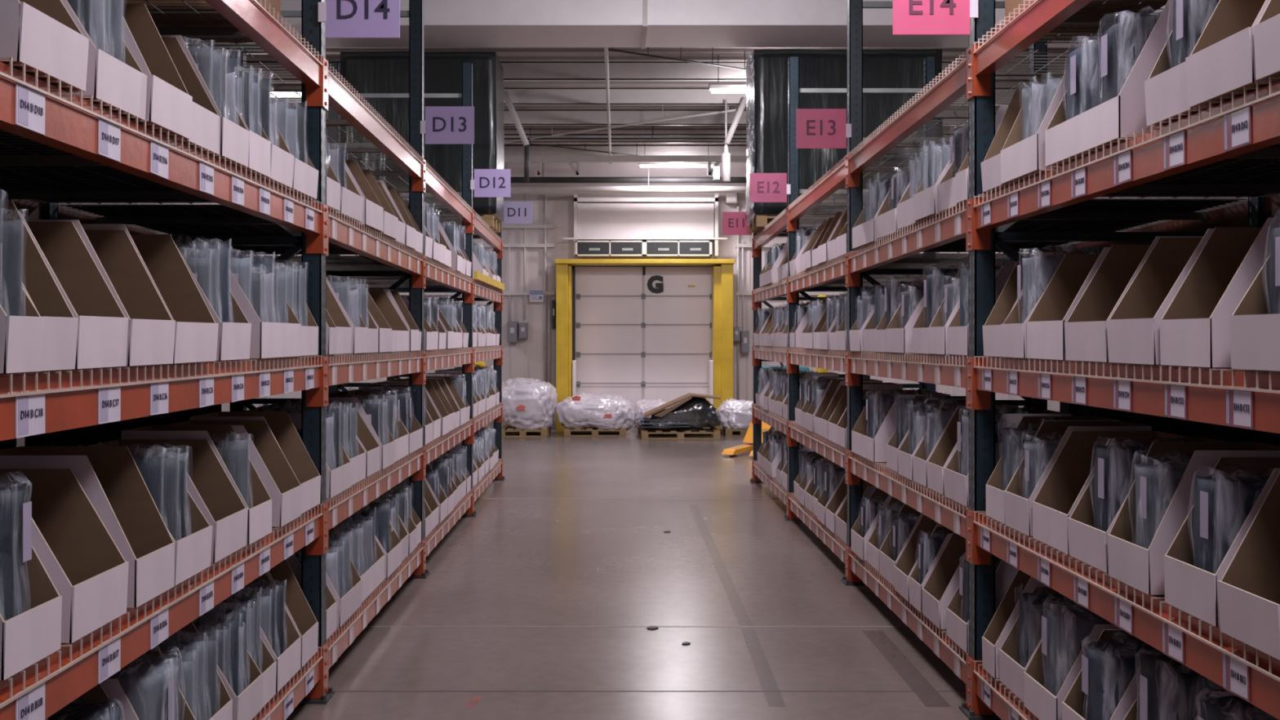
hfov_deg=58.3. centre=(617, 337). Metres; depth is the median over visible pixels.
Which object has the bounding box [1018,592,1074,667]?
plastic-bagged items
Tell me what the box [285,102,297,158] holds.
plastic-bagged items
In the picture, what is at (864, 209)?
plastic-bagged items
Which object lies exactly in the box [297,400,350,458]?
plastic-bagged items
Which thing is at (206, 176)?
print
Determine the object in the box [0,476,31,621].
plastic-bagged items
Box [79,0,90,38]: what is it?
plastic-bagged items
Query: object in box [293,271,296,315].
plastic-bagged items
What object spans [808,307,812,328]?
plastic-bagged items
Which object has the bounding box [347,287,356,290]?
plastic-bagged items
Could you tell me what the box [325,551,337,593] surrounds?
plastic-bagged items
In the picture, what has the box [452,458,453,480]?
plastic-bagged items
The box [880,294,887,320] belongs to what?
plastic-bagged items
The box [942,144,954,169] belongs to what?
plastic-bagged items
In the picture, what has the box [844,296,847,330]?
plastic-bagged items
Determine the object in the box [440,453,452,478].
plastic-bagged items
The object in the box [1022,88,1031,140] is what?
plastic-bagged items
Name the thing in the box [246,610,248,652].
plastic-bagged items
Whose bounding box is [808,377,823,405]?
plastic-bagged items
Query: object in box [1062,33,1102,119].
plastic-bagged items
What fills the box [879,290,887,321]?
plastic-bagged items
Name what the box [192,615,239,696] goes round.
plastic-bagged items
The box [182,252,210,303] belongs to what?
plastic-bagged items
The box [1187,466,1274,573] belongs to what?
plastic-bagged items
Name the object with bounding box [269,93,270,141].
plastic-bagged items
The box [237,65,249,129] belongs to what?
plastic-bagged items
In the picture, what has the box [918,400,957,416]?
plastic-bagged items
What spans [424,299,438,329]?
plastic-bagged items
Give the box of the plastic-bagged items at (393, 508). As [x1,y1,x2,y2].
[389,507,395,528]
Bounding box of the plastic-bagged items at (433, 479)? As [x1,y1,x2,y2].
[426,469,439,500]
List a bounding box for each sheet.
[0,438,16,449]
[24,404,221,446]
[644,392,719,417]
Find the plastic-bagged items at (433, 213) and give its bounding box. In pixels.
[432,212,435,236]
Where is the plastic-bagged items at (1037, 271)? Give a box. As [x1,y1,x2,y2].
[1017,241,1098,323]
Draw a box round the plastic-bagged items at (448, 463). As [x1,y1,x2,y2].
[447,462,450,484]
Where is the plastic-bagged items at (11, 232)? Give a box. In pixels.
[0,219,22,315]
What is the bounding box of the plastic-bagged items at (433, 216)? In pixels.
[432,216,434,240]
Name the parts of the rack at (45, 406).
post, post, post, foot plate, post, post, post, foot plate, post, foot plate, post, foot plate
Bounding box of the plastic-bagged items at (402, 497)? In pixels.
[386,485,410,529]
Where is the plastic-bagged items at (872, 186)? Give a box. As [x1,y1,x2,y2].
[868,182,876,220]
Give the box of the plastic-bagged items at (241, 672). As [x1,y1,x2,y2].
[193,618,244,695]
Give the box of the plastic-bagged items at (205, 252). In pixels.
[178,243,217,314]
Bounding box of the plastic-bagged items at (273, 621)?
[243,587,275,653]
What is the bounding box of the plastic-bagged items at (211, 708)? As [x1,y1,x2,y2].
[164,630,217,719]
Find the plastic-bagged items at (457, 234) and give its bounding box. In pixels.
[457,234,458,251]
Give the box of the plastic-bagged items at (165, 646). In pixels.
[158,637,204,719]
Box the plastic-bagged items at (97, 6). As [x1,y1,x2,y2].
[90,0,106,52]
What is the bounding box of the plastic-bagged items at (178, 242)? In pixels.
[177,242,218,317]
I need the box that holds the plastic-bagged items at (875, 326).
[874,280,902,328]
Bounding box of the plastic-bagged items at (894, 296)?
[884,275,925,325]
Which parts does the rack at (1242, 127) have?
foot plate, post, foot plate, post, foot plate, post, post, post, foot plate, post, post, post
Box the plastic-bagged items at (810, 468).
[806,461,817,484]
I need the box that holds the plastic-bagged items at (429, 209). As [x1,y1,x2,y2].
[426,204,432,213]
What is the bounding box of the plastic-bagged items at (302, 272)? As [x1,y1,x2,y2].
[272,259,306,325]
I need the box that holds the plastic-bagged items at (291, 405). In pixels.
[291,404,347,455]
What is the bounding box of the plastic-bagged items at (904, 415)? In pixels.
[900,391,945,443]
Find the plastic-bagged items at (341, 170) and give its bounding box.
[328,143,345,189]
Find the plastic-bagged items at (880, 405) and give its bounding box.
[866,385,916,438]
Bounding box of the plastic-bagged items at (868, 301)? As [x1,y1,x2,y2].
[863,295,875,323]
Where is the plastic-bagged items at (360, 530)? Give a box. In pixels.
[340,527,363,576]
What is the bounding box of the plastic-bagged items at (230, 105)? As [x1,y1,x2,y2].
[225,71,235,123]
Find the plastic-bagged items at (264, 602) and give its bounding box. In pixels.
[248,589,271,644]
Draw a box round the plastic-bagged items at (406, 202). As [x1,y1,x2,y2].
[403,198,408,209]
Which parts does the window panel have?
dark pane, dark pane, dark pane, dark pane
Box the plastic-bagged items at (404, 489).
[393,485,410,515]
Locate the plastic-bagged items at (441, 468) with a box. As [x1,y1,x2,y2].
[429,459,448,497]
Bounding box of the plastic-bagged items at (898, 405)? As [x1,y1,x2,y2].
[896,391,938,448]
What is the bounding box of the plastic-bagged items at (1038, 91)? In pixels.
[1031,76,1053,135]
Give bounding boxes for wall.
[28,162,1279,426]
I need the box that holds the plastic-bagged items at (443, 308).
[438,301,447,321]
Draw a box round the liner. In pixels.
[944,200,1239,244]
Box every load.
[339,51,503,232]
[502,377,557,437]
[555,391,635,436]
[634,398,666,434]
[636,396,721,439]
[717,398,752,436]
[744,48,943,232]
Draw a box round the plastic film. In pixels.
[746,49,754,226]
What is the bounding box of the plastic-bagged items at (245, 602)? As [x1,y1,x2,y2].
[219,597,256,664]
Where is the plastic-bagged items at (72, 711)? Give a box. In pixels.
[47,697,124,719]
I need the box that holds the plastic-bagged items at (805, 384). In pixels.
[800,375,816,407]
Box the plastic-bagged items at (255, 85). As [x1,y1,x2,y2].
[252,82,258,134]
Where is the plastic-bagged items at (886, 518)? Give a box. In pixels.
[875,502,902,549]
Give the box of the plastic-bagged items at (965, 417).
[957,404,1027,475]
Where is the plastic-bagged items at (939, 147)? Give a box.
[931,145,942,186]
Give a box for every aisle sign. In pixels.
[318,0,399,37]
[420,106,474,144]
[470,168,510,197]
[502,201,532,223]
[722,211,751,235]
[749,173,790,202]
[795,108,851,148]
[892,0,977,35]
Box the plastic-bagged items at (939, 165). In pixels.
[934,149,942,183]
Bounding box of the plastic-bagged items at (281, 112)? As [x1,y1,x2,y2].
[270,102,286,144]
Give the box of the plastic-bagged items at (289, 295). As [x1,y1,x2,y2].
[276,262,293,311]
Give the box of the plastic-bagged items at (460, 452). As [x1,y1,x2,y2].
[449,448,464,475]
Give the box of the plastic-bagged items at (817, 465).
[813,459,836,493]
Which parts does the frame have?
guard post, plate, plate, guard post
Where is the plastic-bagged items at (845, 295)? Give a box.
[843,288,874,319]
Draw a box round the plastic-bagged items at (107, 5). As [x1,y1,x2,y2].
[104,0,110,54]
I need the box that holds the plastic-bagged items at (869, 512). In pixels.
[859,496,885,537]
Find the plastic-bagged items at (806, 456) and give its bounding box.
[803,454,814,476]
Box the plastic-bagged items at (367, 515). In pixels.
[344,510,374,564]
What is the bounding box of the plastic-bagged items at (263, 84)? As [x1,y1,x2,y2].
[257,79,269,139]
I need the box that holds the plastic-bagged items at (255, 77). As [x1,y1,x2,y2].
[248,72,257,82]
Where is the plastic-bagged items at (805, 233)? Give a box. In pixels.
[800,228,817,250]
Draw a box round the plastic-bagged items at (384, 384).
[382,383,426,420]
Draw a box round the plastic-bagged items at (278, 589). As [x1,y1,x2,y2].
[240,579,284,657]
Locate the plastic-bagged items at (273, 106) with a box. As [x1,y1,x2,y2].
[270,102,276,146]
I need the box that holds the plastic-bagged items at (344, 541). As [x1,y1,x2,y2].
[328,533,349,596]
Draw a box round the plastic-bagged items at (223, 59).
[221,57,225,117]
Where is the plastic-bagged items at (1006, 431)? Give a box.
[1002,416,1063,490]
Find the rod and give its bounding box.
[524,144,528,182]
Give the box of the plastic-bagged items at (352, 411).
[325,403,355,458]
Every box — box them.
[0,0,88,91]
[0,199,78,371]
[0,286,44,373]
[0,446,174,607]
[0,468,128,643]
[0,545,62,679]
[17,210,128,368]
[25,219,175,365]
[44,683,121,719]
[61,0,146,119]
[80,223,218,363]
[84,439,248,563]
[100,649,195,719]
[121,425,271,544]
[122,4,192,139]
[129,449,212,586]
[151,621,232,719]
[160,35,248,167]
[161,37,220,154]
[167,420,302,526]
[175,244,251,360]
[190,411,320,513]
[200,604,263,719]
[217,603,276,707]
[228,256,318,355]
[228,267,301,358]
[234,573,301,692]
[235,106,271,177]
[243,408,351,497]
[257,125,293,187]
[257,402,366,485]
[266,559,318,667]
[283,152,318,199]
[286,553,337,639]
[288,266,352,354]
[294,401,380,476]
[325,161,340,210]
[325,276,368,353]
[325,308,337,354]
[325,527,363,626]
[326,277,377,352]
[327,144,364,222]
[328,391,408,462]
[328,394,395,469]
[344,160,383,231]
[349,389,422,453]
[357,510,385,602]
[358,229,432,257]
[358,384,432,444]
[361,169,398,239]
[364,287,408,351]
[364,288,391,352]
[369,382,440,439]
[371,492,408,561]
[374,523,401,577]
[375,179,415,248]
[377,182,405,244]
[381,379,448,435]
[383,288,418,351]
[388,487,417,554]
[389,288,421,350]
[394,484,421,544]
[395,378,454,431]
[396,193,422,253]
[399,476,432,537]
[400,294,433,350]
[405,295,438,349]
[405,376,466,426]
[424,225,440,261]
[424,297,446,349]
[424,480,439,529]
[425,464,448,523]
[426,373,477,417]
[427,297,462,347]
[427,458,454,515]
[428,299,457,348]
[429,300,453,348]
[435,369,485,413]
[435,378,459,428]
[435,457,457,506]
[437,235,446,264]
[437,453,462,502]
[438,222,462,271]
[438,228,451,266]
[444,449,466,497]
[447,368,493,408]
[449,376,470,422]
[450,447,471,493]
[452,302,468,347]
[453,445,477,487]
[454,366,499,405]
[458,247,471,276]
[458,248,466,274]
[460,305,482,346]
[461,314,476,346]
[472,252,486,283]
[472,456,482,482]
[473,393,481,415]
[475,430,493,471]
[480,324,490,346]
[480,326,486,346]
[480,368,496,406]
[480,427,496,465]
[480,453,488,475]
[480,457,484,476]
[481,391,490,411]
[482,426,498,463]
[483,258,496,287]
[488,325,492,346]
[490,266,499,288]
[491,326,495,345]
[493,326,499,345]
[507,321,518,342]
[518,322,528,338]
[551,300,555,328]
[725,192,737,204]
[733,326,739,341]
[740,330,749,353]
[753,327,757,345]
[755,306,782,345]
[755,370,802,406]
[756,426,777,465]
[759,262,769,287]
[760,307,779,346]
[760,431,777,469]
[762,245,781,285]
[763,316,773,346]
[764,372,799,410]
[764,430,781,471]
[766,322,777,346]
[766,433,786,477]
[767,240,787,284]
[769,373,787,412]
[772,321,784,346]
[773,392,779,414]
[776,458,787,485]
[777,250,787,280]
[777,322,784,346]
[777,373,799,417]
[780,254,787,279]
[782,303,805,346]
[782,372,838,419]
[782,443,813,490]
[789,230,816,275]
[789,300,822,347]
[793,471,799,499]
[795,377,818,425]
[798,454,829,506]
[800,224,821,271]
[800,302,822,348]
[800,376,863,428]
[804,216,834,269]
[804,460,833,512]
[805,295,839,348]
[805,378,867,432]
[811,217,833,266]
[813,298,833,349]
[813,379,882,435]
[813,464,838,515]
[816,465,844,525]
[817,206,847,263]
[818,293,844,349]
[820,385,847,439]
[825,477,863,533]
[826,209,847,260]
[828,321,836,350]
[828,382,902,443]
[835,289,875,350]
[835,389,874,448]
[835,480,875,543]
[836,200,864,256]
[848,306,874,351]
[850,487,893,560]
[851,389,950,462]
[852,172,899,248]
[862,312,876,351]
[867,497,904,572]
[874,282,924,351]
[875,169,910,239]
[879,503,923,586]
[885,283,924,352]
[886,395,965,472]
[893,514,943,601]
[897,186,920,229]
[897,399,999,479]
[909,526,954,613]
[911,273,957,353]
[912,143,954,221]
[912,403,1018,486]
[921,533,965,629]
[926,407,1025,494]
[928,265,1010,354]
[937,161,965,211]
[943,408,1071,506]
[946,266,1014,355]
[946,555,1018,653]
[955,105,1008,203]
[980,88,1030,191]
[982,256,1057,356]
[982,569,1047,678]
[986,416,1119,524]
[998,586,1062,702]
[1000,66,1068,183]
[1000,293,1042,358]
[1003,421,1151,536]
[1023,624,1121,719]
[1026,247,1110,359]
[1032,431,1191,554]
[1044,0,1173,166]
[1062,629,1165,719]
[1064,235,1203,362]
[1066,437,1225,573]
[1106,228,1213,364]
[1106,441,1279,595]
[1123,690,1235,719]
[1144,31,1209,126]
[1160,217,1279,367]
[1163,457,1279,626]
[1185,0,1279,107]
[1217,471,1279,660]
[1229,254,1279,371]
[1253,0,1279,79]
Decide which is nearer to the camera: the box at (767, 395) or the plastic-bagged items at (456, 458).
the plastic-bagged items at (456, 458)
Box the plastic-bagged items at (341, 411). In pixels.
[336,406,343,448]
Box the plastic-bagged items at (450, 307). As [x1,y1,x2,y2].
[448,304,452,329]
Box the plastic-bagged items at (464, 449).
[463,448,466,477]
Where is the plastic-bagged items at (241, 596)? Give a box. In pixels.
[226,587,259,669]
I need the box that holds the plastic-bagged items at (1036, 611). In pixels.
[1027,597,1073,662]
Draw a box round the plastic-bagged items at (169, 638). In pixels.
[168,638,205,719]
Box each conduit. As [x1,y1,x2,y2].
[508,223,510,321]
[524,223,525,319]
[544,194,546,382]
[548,295,550,383]
[604,47,611,164]
[737,200,739,399]
[742,240,743,330]
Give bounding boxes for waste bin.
[761,365,809,372]
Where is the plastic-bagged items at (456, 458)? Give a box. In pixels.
[456,457,457,475]
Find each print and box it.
[20,99,43,115]
[21,408,43,418]
[21,697,42,718]
[102,132,119,145]
[102,399,119,407]
[102,648,119,666]
[153,152,167,164]
[153,392,167,400]
[154,619,167,633]
[202,172,213,182]
[202,386,213,394]
[202,590,213,602]
[234,185,243,193]
[234,383,243,389]
[234,571,243,582]
[261,195,269,204]
[261,380,269,386]
[261,555,269,564]
[285,206,293,213]
[285,377,293,382]
[285,697,293,709]
[286,540,293,548]
[307,374,313,379]
[307,527,313,534]
[307,675,313,684]
[515,404,525,409]
[531,295,542,299]
[571,395,581,400]
[604,413,612,417]
[983,209,989,216]
[984,376,990,381]
[1009,379,1016,384]
[1009,550,1016,556]
[1010,200,1017,207]
[1041,189,1048,196]
[1041,382,1048,388]
[1041,567,1048,575]
[1075,177,1084,185]
[1075,386,1084,392]
[1078,586,1086,596]
[1118,161,1128,170]
[1118,391,1128,397]
[1120,608,1129,620]
[1168,635,1181,648]
[1169,142,1182,153]
[1170,396,1183,404]
[1231,120,1247,132]
[1231,669,1245,684]
[1233,403,1249,412]
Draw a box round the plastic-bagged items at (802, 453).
[800,450,819,483]
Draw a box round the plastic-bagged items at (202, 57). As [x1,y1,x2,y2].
[185,42,211,94]
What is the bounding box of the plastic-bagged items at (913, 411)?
[910,398,957,454]
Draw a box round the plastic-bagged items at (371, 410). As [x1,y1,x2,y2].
[360,400,378,437]
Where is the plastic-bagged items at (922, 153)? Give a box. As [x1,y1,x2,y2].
[920,151,923,183]
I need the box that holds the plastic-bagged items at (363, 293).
[360,290,366,326]
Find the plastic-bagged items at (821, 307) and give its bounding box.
[816,302,826,324]
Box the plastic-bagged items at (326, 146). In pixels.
[325,131,328,173]
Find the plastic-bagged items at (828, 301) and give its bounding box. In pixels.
[826,300,831,331]
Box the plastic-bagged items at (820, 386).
[816,382,828,404]
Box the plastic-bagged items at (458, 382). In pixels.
[432,373,466,404]
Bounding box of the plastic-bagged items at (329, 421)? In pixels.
[296,408,333,471]
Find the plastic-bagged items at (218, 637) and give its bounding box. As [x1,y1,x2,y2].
[199,631,223,674]
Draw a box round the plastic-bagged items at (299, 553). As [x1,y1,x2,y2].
[294,548,301,555]
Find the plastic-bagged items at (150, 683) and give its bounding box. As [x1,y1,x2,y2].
[108,647,186,719]
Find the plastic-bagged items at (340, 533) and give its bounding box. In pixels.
[336,531,352,562]
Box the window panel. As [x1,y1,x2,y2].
[575,240,711,257]
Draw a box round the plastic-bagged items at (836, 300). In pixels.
[832,296,839,321]
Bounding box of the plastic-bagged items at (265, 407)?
[262,402,301,413]
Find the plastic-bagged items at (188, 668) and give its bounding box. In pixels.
[178,652,193,714]
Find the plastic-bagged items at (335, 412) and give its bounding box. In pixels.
[277,400,339,469]
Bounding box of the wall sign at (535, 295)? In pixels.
[529,289,543,302]
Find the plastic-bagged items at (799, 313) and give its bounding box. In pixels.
[794,305,808,331]
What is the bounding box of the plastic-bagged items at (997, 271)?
[968,263,1015,284]
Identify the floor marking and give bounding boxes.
[689,505,785,706]
[862,630,950,706]
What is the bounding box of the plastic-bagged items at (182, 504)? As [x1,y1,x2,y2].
[128,448,186,540]
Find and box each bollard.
[474,360,485,428]
[815,294,828,372]
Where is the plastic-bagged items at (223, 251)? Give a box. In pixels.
[177,235,229,322]
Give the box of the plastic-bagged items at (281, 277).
[276,266,286,323]
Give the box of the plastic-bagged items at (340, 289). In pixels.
[329,281,347,314]
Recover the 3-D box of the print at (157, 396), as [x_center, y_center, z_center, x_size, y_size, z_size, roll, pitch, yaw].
[-1.215,0.158,3.050,0.001,0.017,0.088,0,0,0]
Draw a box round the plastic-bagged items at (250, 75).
[248,74,252,131]
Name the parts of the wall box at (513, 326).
plate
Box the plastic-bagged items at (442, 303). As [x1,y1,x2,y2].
[424,297,445,305]
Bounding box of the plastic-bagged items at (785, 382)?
[782,377,787,397]
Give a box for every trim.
[124,224,1150,295]
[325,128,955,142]
[334,497,965,691]
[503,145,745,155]
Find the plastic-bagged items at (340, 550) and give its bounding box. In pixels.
[326,546,343,599]
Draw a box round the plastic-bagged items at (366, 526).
[333,517,372,574]
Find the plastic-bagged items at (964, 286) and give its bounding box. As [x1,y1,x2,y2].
[960,257,1015,326]
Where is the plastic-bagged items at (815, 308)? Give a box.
[812,306,817,332]
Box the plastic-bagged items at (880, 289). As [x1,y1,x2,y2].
[875,287,887,326]
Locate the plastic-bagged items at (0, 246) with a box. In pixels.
[0,245,0,297]
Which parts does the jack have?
handle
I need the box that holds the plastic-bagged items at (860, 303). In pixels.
[857,299,862,329]
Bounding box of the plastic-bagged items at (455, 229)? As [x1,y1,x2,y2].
[455,229,457,248]
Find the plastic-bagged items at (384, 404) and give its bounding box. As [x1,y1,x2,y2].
[356,395,387,445]
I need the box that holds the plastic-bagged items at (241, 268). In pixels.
[228,249,251,302]
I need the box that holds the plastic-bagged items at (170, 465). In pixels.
[132,444,178,541]
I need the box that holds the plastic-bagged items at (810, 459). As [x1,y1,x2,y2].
[806,456,825,479]
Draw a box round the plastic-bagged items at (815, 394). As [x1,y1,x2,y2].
[813,377,844,412]
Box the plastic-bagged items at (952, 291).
[940,275,959,325]
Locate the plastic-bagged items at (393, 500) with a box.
[379,495,395,530]
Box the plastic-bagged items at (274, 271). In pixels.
[272,268,276,322]
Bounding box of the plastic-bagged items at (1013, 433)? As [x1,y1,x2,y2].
[1010,426,1036,436]
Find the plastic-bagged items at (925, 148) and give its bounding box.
[923,145,928,190]
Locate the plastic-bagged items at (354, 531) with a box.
[334,528,358,573]
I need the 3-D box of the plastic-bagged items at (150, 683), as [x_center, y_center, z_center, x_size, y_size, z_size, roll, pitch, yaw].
[-1.368,1.071,3.210,0.300,0.386,0.268,0,0,0]
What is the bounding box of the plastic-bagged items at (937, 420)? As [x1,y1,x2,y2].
[923,403,954,457]
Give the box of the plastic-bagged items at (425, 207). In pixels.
[424,206,426,228]
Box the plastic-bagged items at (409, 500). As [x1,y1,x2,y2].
[408,495,410,514]
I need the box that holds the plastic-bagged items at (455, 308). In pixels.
[454,308,456,328]
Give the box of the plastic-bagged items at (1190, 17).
[1165,0,1219,67]
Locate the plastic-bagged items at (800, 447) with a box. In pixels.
[785,444,803,464]
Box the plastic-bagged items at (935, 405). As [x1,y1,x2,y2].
[908,397,955,453]
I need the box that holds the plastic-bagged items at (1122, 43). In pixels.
[1097,7,1159,102]
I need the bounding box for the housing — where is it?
[563,192,727,257]
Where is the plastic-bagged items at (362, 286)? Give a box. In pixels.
[341,276,364,290]
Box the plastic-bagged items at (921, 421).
[915,411,931,448]
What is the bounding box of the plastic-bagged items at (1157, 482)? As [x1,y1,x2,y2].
[1128,449,1191,549]
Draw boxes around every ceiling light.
[270,92,301,97]
[638,142,715,167]
[708,54,744,93]
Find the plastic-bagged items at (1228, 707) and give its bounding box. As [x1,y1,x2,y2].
[1196,687,1278,719]
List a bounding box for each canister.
[713,99,730,182]
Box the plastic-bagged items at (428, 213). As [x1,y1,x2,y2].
[426,211,430,235]
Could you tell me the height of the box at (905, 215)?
0.366 m
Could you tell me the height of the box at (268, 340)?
0.347 m
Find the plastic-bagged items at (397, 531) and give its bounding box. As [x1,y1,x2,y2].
[379,494,398,535]
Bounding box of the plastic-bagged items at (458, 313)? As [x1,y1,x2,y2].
[448,298,462,328]
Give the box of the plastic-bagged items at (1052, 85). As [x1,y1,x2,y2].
[1046,78,1062,111]
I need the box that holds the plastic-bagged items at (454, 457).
[446,455,456,472]
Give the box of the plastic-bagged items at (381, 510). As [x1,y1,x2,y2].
[359,498,392,554]
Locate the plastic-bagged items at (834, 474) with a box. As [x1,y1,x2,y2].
[825,462,844,502]
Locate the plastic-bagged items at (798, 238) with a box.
[796,235,800,256]
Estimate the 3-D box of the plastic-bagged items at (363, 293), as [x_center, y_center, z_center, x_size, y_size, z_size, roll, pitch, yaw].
[-1.376,-0.099,5.699,0.292,0.338,0.050,0,0,0]
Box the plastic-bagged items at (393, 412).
[347,387,399,439]
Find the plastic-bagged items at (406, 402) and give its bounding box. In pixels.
[373,386,413,433]
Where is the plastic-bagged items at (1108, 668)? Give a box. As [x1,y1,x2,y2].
[1081,631,1164,719]
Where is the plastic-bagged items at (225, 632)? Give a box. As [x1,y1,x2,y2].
[196,626,228,682]
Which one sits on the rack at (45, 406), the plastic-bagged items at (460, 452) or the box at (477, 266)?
the box at (477, 266)
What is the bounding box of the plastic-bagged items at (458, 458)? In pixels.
[456,456,461,481]
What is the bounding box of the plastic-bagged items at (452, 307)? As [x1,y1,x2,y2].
[452,306,454,326]
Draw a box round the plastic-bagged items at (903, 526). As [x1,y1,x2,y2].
[890,513,919,561]
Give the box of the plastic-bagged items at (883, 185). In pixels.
[876,178,891,212]
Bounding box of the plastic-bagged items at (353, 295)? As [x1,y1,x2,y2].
[348,288,358,326]
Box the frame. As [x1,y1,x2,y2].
[554,258,734,430]
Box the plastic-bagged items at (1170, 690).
[1135,648,1226,719]
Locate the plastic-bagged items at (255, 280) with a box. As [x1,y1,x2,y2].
[250,272,261,320]
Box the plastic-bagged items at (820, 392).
[816,388,826,407]
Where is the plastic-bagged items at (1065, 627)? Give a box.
[1041,594,1113,697]
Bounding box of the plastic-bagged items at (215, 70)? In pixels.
[210,53,221,113]
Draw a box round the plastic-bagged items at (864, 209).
[863,191,868,222]
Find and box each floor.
[16,426,968,719]
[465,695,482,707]
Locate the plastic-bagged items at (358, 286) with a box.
[344,279,360,315]
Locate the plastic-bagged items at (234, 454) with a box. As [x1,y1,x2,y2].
[213,434,248,506]
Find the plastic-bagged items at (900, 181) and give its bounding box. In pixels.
[888,166,910,209]
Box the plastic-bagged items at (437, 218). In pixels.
[435,216,438,240]
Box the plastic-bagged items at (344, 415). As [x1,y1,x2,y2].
[343,413,346,454]
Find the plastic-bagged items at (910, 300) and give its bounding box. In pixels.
[897,282,924,328]
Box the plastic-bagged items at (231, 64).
[225,57,237,108]
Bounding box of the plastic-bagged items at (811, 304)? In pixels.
[809,302,816,308]
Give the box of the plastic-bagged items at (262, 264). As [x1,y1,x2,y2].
[228,248,272,274]
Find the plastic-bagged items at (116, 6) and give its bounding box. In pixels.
[109,0,123,62]
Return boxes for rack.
[0,0,505,719]
[749,0,1279,719]
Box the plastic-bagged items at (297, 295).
[284,268,299,320]
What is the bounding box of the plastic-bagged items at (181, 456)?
[129,446,186,479]
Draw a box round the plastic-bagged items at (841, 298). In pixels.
[839,289,864,325]
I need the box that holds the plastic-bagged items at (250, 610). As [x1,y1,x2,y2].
[219,603,252,657]
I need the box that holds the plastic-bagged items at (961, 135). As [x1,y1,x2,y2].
[949,120,968,173]
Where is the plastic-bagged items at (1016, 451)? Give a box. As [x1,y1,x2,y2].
[1008,434,1034,480]
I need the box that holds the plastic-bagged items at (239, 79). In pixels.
[237,76,241,115]
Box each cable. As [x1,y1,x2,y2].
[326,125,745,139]
[326,133,954,135]
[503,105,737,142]
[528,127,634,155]
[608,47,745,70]
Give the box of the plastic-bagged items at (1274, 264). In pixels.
[1262,216,1279,314]
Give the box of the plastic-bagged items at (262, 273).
[250,270,266,322]
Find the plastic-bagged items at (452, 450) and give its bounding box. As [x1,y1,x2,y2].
[449,447,463,451]
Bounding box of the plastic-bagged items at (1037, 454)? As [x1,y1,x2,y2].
[1018,431,1062,499]
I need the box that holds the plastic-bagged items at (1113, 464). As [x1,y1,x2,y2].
[1088,436,1187,532]
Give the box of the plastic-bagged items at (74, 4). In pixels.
[66,0,79,19]
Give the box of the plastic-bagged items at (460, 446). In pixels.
[455,444,462,448]
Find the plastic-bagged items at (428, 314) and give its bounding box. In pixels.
[424,297,432,328]
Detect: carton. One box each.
[123,0,280,41]
[1004,0,1167,31]
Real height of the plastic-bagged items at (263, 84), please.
0.410 m
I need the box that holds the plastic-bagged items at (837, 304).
[836,302,839,330]
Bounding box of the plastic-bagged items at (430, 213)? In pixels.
[429,212,432,239]
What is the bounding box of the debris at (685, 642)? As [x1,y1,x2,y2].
[681,641,690,644]
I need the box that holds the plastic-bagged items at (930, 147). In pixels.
[928,143,944,187]
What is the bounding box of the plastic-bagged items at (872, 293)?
[862,291,875,324]
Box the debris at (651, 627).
[647,626,657,629]
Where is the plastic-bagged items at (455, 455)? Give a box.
[452,453,462,471]
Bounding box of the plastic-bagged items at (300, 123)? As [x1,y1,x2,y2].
[285,101,305,163]
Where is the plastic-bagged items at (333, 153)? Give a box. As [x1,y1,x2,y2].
[328,147,338,181]
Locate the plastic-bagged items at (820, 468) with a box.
[818,465,829,497]
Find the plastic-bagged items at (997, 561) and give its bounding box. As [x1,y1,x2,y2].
[959,551,1001,622]
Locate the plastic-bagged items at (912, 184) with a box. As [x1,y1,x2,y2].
[909,160,915,198]
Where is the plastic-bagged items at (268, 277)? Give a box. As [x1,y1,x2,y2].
[264,272,274,322]
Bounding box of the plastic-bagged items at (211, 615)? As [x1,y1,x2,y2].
[192,603,247,690]
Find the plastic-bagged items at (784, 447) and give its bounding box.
[779,436,799,469]
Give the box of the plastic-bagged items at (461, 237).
[450,224,465,254]
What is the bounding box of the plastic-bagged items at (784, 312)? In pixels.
[782,302,803,328]
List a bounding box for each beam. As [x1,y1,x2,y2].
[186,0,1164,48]
[246,62,1068,80]
[270,88,1015,105]
[325,110,997,125]
[503,155,746,176]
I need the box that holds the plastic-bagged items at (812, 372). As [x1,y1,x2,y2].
[799,370,817,379]
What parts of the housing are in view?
housing panel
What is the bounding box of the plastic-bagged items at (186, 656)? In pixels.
[162,651,195,719]
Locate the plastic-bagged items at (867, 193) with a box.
[865,192,868,221]
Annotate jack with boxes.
[721,359,783,456]
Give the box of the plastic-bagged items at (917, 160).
[915,156,920,193]
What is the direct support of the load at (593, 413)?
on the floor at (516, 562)
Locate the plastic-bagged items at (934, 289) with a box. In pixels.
[924,264,968,327]
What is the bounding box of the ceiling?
[213,47,1078,145]
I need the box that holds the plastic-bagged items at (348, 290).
[347,289,349,315]
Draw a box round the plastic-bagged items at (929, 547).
[916,530,946,584]
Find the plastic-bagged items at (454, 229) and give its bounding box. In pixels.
[453,229,455,251]
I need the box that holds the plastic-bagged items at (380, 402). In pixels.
[352,395,382,445]
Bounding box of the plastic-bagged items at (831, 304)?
[828,301,833,328]
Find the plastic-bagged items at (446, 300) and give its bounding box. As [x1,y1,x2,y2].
[435,298,448,323]
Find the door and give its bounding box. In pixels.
[571,266,713,426]
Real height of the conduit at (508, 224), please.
1.893 m
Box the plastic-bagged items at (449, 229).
[442,223,453,248]
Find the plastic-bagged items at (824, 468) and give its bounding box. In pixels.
[822,466,837,492]
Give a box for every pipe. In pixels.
[502,90,528,146]
[510,167,745,192]
[510,177,746,182]
[724,97,745,144]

